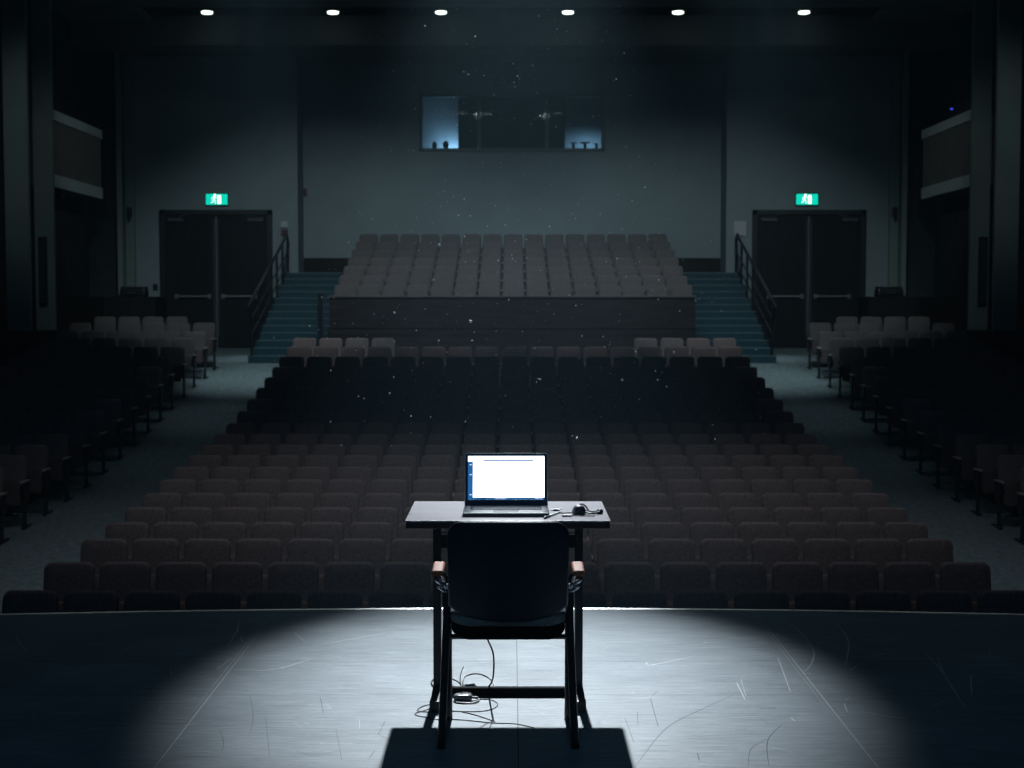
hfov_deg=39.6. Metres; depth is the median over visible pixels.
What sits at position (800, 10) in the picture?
ceiling light
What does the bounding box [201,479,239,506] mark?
seat
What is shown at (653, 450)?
seat
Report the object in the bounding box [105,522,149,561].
seat
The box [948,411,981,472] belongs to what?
seat
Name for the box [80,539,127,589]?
seat
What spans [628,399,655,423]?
seat
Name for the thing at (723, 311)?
staircase
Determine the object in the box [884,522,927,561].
seat
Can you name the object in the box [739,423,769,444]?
seat
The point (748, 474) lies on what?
seat
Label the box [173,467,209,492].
seat
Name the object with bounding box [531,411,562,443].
seat
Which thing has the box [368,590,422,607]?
seat
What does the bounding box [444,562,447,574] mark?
seat
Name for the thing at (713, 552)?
seat
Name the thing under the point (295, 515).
seat
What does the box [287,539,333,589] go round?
seat
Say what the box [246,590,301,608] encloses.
seat
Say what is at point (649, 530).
seat
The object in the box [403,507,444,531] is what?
seat
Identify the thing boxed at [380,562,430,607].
seat
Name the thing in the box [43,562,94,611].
seat
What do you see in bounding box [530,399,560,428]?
seat
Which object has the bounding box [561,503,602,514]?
headset
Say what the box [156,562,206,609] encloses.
seat
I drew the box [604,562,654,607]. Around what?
seat
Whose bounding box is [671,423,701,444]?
seat
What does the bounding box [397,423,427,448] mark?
seat
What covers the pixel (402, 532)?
seat
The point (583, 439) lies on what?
seat
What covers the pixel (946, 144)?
box
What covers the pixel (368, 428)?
seat
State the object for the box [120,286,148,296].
equipment case
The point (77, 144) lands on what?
box
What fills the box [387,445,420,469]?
seat
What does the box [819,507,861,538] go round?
seat
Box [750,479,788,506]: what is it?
seat
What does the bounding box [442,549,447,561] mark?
seat
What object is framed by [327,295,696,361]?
wall
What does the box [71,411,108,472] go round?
seat
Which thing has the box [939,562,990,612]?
seat
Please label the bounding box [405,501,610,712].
table
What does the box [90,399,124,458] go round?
seat
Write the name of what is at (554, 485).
seat
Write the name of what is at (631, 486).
seat
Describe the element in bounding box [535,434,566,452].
seat
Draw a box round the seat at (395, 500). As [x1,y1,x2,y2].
[364,493,403,525]
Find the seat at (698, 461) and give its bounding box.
[692,455,726,478]
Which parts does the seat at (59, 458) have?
backrest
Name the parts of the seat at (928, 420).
backrest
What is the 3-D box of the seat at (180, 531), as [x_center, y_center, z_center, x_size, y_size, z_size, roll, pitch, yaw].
[-3.686,1.999,15.367,0.528,0.970,0.384,0,3,0]
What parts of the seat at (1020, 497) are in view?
backrest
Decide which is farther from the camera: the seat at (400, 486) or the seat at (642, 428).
the seat at (642, 428)
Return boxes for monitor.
[580,142,589,147]
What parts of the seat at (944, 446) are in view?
backrest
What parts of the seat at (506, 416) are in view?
backrest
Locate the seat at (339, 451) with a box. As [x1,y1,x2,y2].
[313,445,345,466]
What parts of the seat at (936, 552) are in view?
backrest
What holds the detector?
attached to the wall at (336, 155)
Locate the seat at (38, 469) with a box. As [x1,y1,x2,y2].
[5,445,52,514]
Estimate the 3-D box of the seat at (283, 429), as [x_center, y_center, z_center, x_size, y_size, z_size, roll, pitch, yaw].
[-3.686,1.096,21.896,0.528,0.970,0.384,0,3,0]
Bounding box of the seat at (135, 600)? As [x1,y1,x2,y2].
[124,590,179,610]
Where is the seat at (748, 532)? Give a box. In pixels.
[738,522,781,561]
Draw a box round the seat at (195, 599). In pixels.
[185,590,240,609]
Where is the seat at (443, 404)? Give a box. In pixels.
[433,399,465,430]
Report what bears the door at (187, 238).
in the wall at (235, 124)
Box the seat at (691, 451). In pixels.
[685,445,717,466]
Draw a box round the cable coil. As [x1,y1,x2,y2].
[431,640,494,703]
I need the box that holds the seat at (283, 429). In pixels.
[260,423,290,444]
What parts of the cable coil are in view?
cord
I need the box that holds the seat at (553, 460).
[548,455,571,466]
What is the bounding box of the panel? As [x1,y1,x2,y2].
[734,221,745,235]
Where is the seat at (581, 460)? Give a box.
[575,455,610,492]
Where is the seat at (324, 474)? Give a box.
[295,467,331,492]
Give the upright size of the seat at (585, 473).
0.970 m
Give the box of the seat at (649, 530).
[641,522,684,561]
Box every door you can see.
[159,210,272,347]
[751,210,865,347]
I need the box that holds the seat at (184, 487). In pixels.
[159,479,196,506]
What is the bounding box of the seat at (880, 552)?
[854,539,901,589]
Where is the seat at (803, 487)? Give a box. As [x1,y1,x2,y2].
[792,479,830,506]
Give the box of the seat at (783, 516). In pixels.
[773,507,814,538]
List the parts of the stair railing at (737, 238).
post, post, post, post, rail, handrail, post, post, post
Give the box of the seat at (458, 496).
[452,493,464,500]
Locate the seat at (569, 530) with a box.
[568,529,586,538]
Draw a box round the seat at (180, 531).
[154,522,197,561]
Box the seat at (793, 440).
[784,434,816,454]
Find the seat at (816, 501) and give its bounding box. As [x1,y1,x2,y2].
[805,493,845,521]
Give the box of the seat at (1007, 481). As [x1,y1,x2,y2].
[992,455,1023,528]
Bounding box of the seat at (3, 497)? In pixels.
[0,467,9,543]
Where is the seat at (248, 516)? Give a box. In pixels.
[217,507,259,538]
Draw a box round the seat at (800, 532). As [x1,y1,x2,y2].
[786,522,830,561]
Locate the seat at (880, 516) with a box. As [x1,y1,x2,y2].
[866,507,907,538]
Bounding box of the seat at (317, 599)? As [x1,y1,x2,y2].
[307,590,361,608]
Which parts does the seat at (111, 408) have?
backrest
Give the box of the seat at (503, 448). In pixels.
[499,445,531,452]
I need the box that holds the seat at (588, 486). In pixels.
[581,479,619,500]
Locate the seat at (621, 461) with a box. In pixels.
[615,455,649,481]
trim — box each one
[0,608,1023,614]
[141,7,882,14]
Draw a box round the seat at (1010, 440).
[986,434,1023,501]
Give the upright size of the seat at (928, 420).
0.970 m
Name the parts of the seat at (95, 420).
backrest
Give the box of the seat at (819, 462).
[808,455,843,478]
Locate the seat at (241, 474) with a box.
[214,467,250,492]
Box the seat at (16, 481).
[0,455,31,528]
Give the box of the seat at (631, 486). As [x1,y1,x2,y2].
[624,479,661,509]
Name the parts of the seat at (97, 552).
backrest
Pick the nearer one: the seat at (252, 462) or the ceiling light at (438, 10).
the seat at (252, 462)
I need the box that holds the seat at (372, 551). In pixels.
[339,539,384,590]
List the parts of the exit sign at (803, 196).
mounting plate, green panel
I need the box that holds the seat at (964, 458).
[951,434,987,501]
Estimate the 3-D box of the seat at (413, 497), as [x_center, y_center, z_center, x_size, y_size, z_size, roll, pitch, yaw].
[-1.036,1.802,16.928,0.528,0.970,0.384,0,3,0]
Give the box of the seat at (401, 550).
[390,539,432,594]
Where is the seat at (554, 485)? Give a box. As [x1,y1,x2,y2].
[548,479,576,493]
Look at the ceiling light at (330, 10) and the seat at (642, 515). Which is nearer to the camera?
the seat at (642, 515)
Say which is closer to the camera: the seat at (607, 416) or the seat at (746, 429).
the seat at (746, 429)
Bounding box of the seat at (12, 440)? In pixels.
[0,434,32,454]
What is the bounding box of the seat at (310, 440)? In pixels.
[285,434,317,454]
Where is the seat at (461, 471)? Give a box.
[452,467,464,496]
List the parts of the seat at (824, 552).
backrest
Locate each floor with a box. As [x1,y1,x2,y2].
[0,348,1023,613]
[0,609,1023,767]
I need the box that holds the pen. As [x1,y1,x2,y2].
[544,511,561,518]
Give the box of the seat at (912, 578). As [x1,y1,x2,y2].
[883,562,934,611]
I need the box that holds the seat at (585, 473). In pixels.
[577,467,614,500]
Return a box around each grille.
[39,240,45,301]
[980,240,986,301]
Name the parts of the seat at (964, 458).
backrest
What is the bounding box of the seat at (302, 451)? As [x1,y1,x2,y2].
[275,445,308,466]
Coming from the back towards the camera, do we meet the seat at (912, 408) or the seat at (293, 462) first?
the seat at (912, 408)
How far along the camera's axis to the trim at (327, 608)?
7.31 m
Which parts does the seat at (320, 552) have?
backrest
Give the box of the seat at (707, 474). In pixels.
[700,467,736,492]
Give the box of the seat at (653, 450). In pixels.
[648,445,680,467]
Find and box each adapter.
[453,693,477,700]
[562,514,593,516]
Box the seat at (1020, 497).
[1014,467,1023,543]
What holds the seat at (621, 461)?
on the floor at (208, 407)
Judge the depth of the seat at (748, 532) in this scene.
15.45 m
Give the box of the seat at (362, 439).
[357,434,388,456]
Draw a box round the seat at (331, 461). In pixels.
[304,455,338,478]
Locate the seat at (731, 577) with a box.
[716,562,766,608]
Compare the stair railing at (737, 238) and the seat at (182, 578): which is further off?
the stair railing at (737, 238)
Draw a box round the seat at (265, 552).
[235,539,281,589]
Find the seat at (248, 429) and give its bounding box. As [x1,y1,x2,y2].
[226,423,256,444]
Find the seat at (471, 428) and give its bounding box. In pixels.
[462,423,495,446]
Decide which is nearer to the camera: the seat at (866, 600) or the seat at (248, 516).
the seat at (866, 600)
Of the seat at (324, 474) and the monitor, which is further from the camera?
the monitor
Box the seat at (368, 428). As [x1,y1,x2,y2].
[363,423,393,445]
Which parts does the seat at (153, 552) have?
backrest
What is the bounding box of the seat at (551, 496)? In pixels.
[548,493,579,500]
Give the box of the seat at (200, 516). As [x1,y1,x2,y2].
[171,507,212,538]
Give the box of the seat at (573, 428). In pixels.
[567,423,598,455]
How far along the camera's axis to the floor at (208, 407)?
23.03 m
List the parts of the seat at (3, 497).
backrest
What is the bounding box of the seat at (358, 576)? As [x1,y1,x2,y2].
[324,562,374,607]
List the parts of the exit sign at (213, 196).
mounting plate, green panel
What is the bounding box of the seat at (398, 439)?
[392,434,423,457]
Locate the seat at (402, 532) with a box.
[397,522,432,538]
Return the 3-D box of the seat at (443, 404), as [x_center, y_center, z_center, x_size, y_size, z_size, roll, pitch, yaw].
[-1.036,0.745,23.630,0.528,0.970,0.384,0,3,0]
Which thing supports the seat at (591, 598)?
on the floor at (208, 407)
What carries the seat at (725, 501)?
on the floor at (208, 407)
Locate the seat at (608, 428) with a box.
[602,423,632,446]
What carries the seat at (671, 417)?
on the floor at (208, 407)
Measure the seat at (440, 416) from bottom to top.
0.970 m
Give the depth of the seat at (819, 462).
19.40 m
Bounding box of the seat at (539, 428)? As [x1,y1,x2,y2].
[531,423,564,452]
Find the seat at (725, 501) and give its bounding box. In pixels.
[717,493,756,521]
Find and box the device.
[443,141,448,147]
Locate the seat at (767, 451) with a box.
[759,445,792,466]
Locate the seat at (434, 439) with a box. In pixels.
[428,434,459,467]
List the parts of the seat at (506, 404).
backrest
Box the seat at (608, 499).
[585,493,624,535]
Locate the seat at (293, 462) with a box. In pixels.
[265,455,300,478]
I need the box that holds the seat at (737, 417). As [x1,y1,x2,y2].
[731,411,760,433]
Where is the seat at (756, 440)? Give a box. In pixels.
[749,434,780,454]
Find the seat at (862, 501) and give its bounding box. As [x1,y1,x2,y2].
[850,493,889,521]
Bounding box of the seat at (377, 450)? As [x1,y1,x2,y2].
[350,445,383,467]
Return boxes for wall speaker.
[505,62,517,83]
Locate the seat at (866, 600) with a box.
[856,590,910,610]
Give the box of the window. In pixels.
[419,93,604,151]
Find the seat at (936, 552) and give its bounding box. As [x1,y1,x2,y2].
[906,539,953,589]
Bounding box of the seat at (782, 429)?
[774,423,804,444]
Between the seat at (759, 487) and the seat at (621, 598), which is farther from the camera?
the seat at (759, 487)
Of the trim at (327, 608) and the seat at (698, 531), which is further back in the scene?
the seat at (698, 531)
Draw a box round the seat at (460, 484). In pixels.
[455,479,464,493]
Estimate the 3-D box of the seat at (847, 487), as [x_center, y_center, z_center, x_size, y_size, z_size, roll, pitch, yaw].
[4.290,1.690,17.723,0.580,0.970,0.384,0,3,0]
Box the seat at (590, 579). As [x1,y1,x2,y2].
[568,562,598,589]
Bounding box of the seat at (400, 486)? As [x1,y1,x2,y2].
[370,479,407,511]
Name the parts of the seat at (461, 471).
backrest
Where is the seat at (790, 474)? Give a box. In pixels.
[781,467,817,492]
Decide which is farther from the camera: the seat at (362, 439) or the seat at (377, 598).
the seat at (362, 439)
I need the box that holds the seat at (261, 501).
[231,493,270,521]
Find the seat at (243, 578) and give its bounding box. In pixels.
[212,562,262,608]
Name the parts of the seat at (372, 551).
backrest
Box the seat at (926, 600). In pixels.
[916,590,971,612]
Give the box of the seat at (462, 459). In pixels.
[455,455,464,482]
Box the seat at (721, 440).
[713,434,744,454]
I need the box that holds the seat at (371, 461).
[343,455,377,480]
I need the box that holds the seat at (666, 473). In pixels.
[660,467,695,493]
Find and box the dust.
[259,6,764,448]
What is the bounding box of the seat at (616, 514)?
[587,507,629,544]
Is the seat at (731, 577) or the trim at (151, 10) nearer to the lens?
the seat at (731, 577)
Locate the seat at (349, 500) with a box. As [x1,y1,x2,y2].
[319,493,358,522]
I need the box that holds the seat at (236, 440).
[214,434,245,454]
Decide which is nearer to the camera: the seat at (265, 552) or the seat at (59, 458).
the seat at (265, 552)
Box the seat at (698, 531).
[689,522,732,561]
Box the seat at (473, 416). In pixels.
[464,411,496,444]
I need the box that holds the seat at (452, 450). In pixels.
[424,445,457,479]
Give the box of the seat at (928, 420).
[915,411,948,472]
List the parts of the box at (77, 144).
panel, panel, rail, rail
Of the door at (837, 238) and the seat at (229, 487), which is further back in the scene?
the door at (837, 238)
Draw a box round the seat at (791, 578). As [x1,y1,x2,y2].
[772,562,822,609]
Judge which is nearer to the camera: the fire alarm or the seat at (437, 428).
the seat at (437, 428)
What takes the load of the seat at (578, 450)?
on the floor at (208, 407)
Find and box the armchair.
[431,521,584,749]
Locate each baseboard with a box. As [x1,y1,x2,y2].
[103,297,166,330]
[304,258,348,271]
[678,258,719,271]
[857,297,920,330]
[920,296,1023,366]
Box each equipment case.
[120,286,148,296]
[874,286,902,296]
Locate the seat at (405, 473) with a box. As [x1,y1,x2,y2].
[376,467,412,496]
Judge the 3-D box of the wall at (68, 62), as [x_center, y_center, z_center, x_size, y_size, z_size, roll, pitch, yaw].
[-10.850,-2.594,21.639,0.300,11.920,29.500,0,3,0]
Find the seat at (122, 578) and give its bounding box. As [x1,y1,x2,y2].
[99,562,150,610]
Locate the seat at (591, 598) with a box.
[583,590,605,607]
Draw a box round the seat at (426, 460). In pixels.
[421,455,455,491]
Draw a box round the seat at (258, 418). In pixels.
[237,411,266,433]
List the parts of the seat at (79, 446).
backrest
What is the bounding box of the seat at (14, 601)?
[2,590,57,613]
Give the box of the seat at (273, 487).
[243,479,281,506]
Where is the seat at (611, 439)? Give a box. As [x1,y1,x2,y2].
[606,434,637,456]
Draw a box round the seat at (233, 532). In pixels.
[202,522,246,561]
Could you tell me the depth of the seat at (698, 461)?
19.40 m
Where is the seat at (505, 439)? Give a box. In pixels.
[499,434,530,446]
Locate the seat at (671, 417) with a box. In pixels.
[665,411,694,433]
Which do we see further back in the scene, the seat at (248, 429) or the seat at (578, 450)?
the seat at (248, 429)
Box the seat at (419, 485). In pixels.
[412,479,450,500]
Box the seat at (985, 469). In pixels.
[971,445,1009,514]
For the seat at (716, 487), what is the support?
on the floor at (208, 407)
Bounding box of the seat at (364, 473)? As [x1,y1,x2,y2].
[336,467,371,493]
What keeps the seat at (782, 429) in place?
on the floor at (208, 407)
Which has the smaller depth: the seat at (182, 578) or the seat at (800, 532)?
the seat at (182, 578)
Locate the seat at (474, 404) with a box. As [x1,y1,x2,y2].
[465,399,497,424]
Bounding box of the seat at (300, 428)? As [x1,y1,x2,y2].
[294,423,324,444]
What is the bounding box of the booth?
[458,98,564,147]
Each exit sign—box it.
[205,188,228,205]
[795,188,818,205]
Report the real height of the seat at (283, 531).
0.970 m
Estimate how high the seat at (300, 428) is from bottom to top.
0.970 m
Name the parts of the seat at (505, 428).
backrest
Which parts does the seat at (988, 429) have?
backrest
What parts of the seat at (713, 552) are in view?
backrest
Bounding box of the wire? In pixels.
[415,699,533,730]
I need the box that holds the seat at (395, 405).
[374,399,401,424]
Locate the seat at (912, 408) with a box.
[899,399,931,458]
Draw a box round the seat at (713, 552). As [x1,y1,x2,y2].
[700,539,746,589]
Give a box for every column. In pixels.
[1,0,32,330]
[30,0,56,329]
[967,0,993,329]
[991,0,1022,330]
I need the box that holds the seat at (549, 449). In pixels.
[536,445,568,455]
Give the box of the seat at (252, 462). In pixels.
[227,455,261,478]
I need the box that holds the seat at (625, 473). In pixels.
[619,467,655,495]
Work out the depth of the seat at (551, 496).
17.02 m
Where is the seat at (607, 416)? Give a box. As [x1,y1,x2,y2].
[599,411,628,437]
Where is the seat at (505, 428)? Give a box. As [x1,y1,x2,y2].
[496,423,530,452]
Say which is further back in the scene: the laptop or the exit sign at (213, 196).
the exit sign at (213, 196)
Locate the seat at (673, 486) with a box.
[666,479,703,507]
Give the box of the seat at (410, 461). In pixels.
[382,455,416,488]
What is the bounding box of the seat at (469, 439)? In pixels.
[460,434,495,456]
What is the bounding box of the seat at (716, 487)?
[708,479,745,506]
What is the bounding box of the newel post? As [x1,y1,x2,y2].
[317,293,322,346]
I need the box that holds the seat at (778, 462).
[770,455,804,478]
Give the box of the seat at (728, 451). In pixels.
[722,445,755,466]
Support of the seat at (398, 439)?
on the floor at (208, 407)
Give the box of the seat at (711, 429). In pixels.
[705,423,735,444]
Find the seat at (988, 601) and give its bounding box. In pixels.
[977,590,1023,613]
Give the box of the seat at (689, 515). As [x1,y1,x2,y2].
[681,507,722,538]
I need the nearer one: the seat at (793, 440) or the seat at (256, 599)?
the seat at (256, 599)
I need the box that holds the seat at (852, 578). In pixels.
[828,562,878,609]
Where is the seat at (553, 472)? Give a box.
[548,467,574,479]
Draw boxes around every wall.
[0,0,6,330]
[0,296,103,366]
[2,0,89,330]
[86,54,121,296]
[121,57,303,347]
[302,63,721,270]
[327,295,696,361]
[423,98,600,147]
[720,57,902,336]
[902,54,937,296]
[934,0,1021,330]
[1017,0,1023,330]
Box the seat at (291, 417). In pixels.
[270,411,298,433]
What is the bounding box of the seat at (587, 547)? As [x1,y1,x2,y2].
[569,539,591,561]
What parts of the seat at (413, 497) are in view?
backrest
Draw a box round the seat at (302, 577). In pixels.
[268,562,318,608]
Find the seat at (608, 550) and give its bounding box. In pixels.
[597,539,642,592]
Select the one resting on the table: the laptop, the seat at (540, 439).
the laptop
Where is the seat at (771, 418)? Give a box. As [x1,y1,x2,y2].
[764,411,793,433]
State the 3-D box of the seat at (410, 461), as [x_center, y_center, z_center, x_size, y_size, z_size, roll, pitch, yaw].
[-1.566,1.466,19.313,0.528,0.970,0.384,0,3,0]
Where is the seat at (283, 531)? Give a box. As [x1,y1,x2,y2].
[251,522,294,561]
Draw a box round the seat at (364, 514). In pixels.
[357,507,397,540]
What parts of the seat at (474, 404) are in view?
backrest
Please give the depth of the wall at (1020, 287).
29.58 m
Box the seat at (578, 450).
[573,445,606,478]
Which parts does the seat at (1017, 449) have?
backrest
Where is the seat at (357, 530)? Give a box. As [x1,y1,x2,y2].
[349,522,392,561]
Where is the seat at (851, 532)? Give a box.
[835,522,879,561]
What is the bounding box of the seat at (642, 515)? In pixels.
[634,507,675,539]
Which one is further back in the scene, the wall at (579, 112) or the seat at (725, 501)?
the wall at (579, 112)
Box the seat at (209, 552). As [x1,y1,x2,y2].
[184,539,230,589]
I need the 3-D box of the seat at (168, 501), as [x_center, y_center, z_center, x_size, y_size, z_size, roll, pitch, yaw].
[-4.216,1.802,16.928,0.528,0.970,0.384,0,3,0]
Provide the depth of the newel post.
30.64 m
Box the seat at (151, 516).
[125,507,166,538]
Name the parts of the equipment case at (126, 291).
case lid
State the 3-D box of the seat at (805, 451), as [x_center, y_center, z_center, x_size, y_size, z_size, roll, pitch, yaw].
[4.290,1.357,20.138,0.580,0.970,0.384,0,3,0]
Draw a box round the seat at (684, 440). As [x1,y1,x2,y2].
[678,434,709,454]
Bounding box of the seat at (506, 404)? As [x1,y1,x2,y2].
[497,399,528,430]
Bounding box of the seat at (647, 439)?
[642,434,673,456]
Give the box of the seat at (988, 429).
[966,423,1001,487]
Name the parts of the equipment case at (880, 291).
case lid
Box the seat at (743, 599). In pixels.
[734,590,788,608]
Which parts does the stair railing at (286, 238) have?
post, post, post, handrail, rail, post, post, post, post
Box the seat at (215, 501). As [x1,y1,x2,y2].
[187,493,226,521]
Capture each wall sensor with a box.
[127,207,131,219]
[892,207,896,219]
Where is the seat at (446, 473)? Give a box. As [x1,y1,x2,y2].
[417,467,452,500]
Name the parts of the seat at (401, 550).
backrest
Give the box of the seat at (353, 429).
[329,423,359,444]
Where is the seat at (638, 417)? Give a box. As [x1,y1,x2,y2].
[632,411,661,434]
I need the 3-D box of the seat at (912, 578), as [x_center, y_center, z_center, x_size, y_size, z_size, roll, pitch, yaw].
[3.734,2.180,13.343,0.528,0.970,0.384,0,3,0]
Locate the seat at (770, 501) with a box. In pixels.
[761,493,800,521]
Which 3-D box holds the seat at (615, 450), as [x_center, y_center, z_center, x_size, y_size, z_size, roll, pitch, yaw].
[1.614,1.357,20.138,0.528,0.970,0.384,0,3,0]
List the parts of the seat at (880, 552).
backrest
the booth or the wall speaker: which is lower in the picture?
the booth
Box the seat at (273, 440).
[250,434,281,454]
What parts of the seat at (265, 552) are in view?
backrest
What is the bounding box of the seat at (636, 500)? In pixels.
[629,493,668,524]
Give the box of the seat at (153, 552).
[132,539,178,589]
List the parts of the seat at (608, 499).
backrest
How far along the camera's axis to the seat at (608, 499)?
17.01 m
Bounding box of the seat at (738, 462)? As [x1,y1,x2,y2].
[731,455,765,478]
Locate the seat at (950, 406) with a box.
[931,399,963,457]
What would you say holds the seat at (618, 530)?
on the floor at (208, 407)
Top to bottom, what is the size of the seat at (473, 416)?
0.970 m
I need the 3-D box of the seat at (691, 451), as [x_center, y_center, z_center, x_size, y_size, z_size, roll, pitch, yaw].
[2.674,1.357,20.138,0.528,0.970,0.384,0,3,0]
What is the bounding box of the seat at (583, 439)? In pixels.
[569,434,602,467]
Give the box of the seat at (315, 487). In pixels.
[286,479,323,506]
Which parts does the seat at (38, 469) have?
backrest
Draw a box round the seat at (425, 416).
[401,411,430,436]
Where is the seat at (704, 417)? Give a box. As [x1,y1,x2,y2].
[698,411,727,433]
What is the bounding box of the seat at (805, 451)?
[796,445,829,466]
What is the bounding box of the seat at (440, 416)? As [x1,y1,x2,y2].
[430,411,463,443]
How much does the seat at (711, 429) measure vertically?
0.970 m
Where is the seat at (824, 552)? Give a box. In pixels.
[803,539,849,589]
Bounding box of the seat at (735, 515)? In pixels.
[727,507,768,538]
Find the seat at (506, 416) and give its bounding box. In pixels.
[497,411,529,441]
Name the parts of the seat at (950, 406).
backrest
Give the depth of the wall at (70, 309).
31.59 m
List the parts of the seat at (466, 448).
backrest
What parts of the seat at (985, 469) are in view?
backrest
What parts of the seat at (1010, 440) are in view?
backrest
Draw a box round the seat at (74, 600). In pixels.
[63,590,118,611]
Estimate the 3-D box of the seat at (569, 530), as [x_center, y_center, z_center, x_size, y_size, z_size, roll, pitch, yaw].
[0.554,1.999,15.367,0.528,0.970,0.384,0,3,0]
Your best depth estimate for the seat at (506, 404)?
23.71 m
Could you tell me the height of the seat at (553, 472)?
0.970 m
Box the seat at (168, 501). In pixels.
[142,493,182,521]
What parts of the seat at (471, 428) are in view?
backrest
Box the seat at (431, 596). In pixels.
[429,592,442,607]
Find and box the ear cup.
[572,505,585,514]
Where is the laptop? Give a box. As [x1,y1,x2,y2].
[463,453,548,516]
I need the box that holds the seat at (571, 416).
[565,411,595,441]
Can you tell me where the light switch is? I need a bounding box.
[153,284,157,289]
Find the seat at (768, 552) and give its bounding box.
[751,539,797,589]
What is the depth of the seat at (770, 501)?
17.01 m
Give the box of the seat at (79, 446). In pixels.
[51,423,91,487]
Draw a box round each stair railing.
[247,233,288,354]
[735,233,776,354]
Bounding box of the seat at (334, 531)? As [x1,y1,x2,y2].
[300,522,343,561]
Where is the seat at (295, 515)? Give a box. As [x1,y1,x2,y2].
[264,507,305,538]
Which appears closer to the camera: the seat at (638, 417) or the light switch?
the seat at (638, 417)
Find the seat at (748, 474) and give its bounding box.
[740,467,776,492]
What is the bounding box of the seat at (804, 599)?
[795,590,849,609]
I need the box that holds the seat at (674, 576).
[660,562,710,607]
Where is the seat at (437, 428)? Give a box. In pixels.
[431,423,461,455]
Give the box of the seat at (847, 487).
[835,479,872,506]
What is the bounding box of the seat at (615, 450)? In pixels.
[610,445,643,469]
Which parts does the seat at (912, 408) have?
backrest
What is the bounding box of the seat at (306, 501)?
[275,493,314,521]
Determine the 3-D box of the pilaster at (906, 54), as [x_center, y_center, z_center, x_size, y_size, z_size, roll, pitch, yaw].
[9.835,-5.519,35.609,0.113,6.629,0.120,0,3,0]
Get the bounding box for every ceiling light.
[199,7,214,14]
[326,7,339,14]
[434,7,447,14]
[561,7,574,14]
[671,7,684,14]
[796,7,811,14]
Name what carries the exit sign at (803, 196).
attached to the wall at (788, 124)
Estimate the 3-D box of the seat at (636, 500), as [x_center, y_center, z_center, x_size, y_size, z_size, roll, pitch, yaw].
[1.614,1.802,16.928,0.528,0.970,0.384,0,3,0]
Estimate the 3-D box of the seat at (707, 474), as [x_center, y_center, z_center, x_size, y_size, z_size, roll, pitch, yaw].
[2.674,1.577,18.488,0.528,0.970,0.384,0,3,0]
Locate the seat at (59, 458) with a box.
[28,434,72,501]
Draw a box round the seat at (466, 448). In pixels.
[457,445,494,470]
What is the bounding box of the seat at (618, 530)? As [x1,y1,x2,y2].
[592,522,635,564]
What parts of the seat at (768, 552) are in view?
backrest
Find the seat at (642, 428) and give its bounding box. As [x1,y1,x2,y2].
[637,423,667,445]
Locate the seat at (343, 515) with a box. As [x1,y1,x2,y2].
[310,507,351,538]
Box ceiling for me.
[51,0,972,62]
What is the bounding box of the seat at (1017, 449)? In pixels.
[1008,445,1023,514]
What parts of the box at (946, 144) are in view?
rail, rail, panel, panel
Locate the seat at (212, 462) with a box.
[188,455,222,478]
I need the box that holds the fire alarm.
[281,221,287,235]
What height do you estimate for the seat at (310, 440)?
0.970 m
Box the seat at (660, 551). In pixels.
[648,539,694,589]
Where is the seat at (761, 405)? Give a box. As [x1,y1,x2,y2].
[754,399,782,422]
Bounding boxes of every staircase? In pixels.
[248,272,343,362]
[683,272,775,362]
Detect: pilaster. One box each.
[115,52,123,295]
[123,56,136,285]
[887,56,900,285]
[900,52,908,295]
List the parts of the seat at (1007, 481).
armrest, backrest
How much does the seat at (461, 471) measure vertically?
0.970 m
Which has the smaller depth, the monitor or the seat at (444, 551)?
the seat at (444, 551)
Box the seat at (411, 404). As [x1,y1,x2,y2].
[405,399,433,426]
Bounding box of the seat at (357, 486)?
[328,479,365,508]
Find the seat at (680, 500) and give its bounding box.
[673,493,712,522]
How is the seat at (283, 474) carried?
on the floor at (208, 407)
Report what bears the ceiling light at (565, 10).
attached to the trim at (151, 10)
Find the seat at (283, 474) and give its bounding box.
[254,467,290,492]
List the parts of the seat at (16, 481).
backrest, armrest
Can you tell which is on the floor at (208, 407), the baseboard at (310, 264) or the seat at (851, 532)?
the seat at (851, 532)
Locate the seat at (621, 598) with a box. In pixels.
[612,590,666,607]
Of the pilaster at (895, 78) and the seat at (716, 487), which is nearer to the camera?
the seat at (716, 487)
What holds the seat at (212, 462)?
on the floor at (208, 407)
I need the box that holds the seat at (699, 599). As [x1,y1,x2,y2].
[673,590,727,608]
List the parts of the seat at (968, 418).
backrest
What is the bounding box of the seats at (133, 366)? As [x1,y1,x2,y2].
[0,234,1023,444]
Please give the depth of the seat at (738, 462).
19.40 m
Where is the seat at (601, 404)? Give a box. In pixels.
[596,399,624,425]
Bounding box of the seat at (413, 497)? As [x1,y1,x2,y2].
[408,493,447,531]
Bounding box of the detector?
[303,188,306,195]
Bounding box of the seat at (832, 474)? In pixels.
[821,467,857,492]
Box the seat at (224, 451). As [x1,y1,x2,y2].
[201,445,234,466]
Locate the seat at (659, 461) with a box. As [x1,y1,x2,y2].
[653,455,687,480]
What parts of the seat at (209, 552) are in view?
backrest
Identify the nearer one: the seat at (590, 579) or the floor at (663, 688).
the floor at (663, 688)
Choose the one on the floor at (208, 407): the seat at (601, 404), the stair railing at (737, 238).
the seat at (601, 404)
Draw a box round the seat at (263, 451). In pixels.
[238,445,271,466]
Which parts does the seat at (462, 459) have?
backrest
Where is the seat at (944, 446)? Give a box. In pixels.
[932,423,966,487]
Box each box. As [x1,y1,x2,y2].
[29,110,102,198]
[921,110,994,198]
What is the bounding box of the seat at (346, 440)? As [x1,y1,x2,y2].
[321,434,352,455]

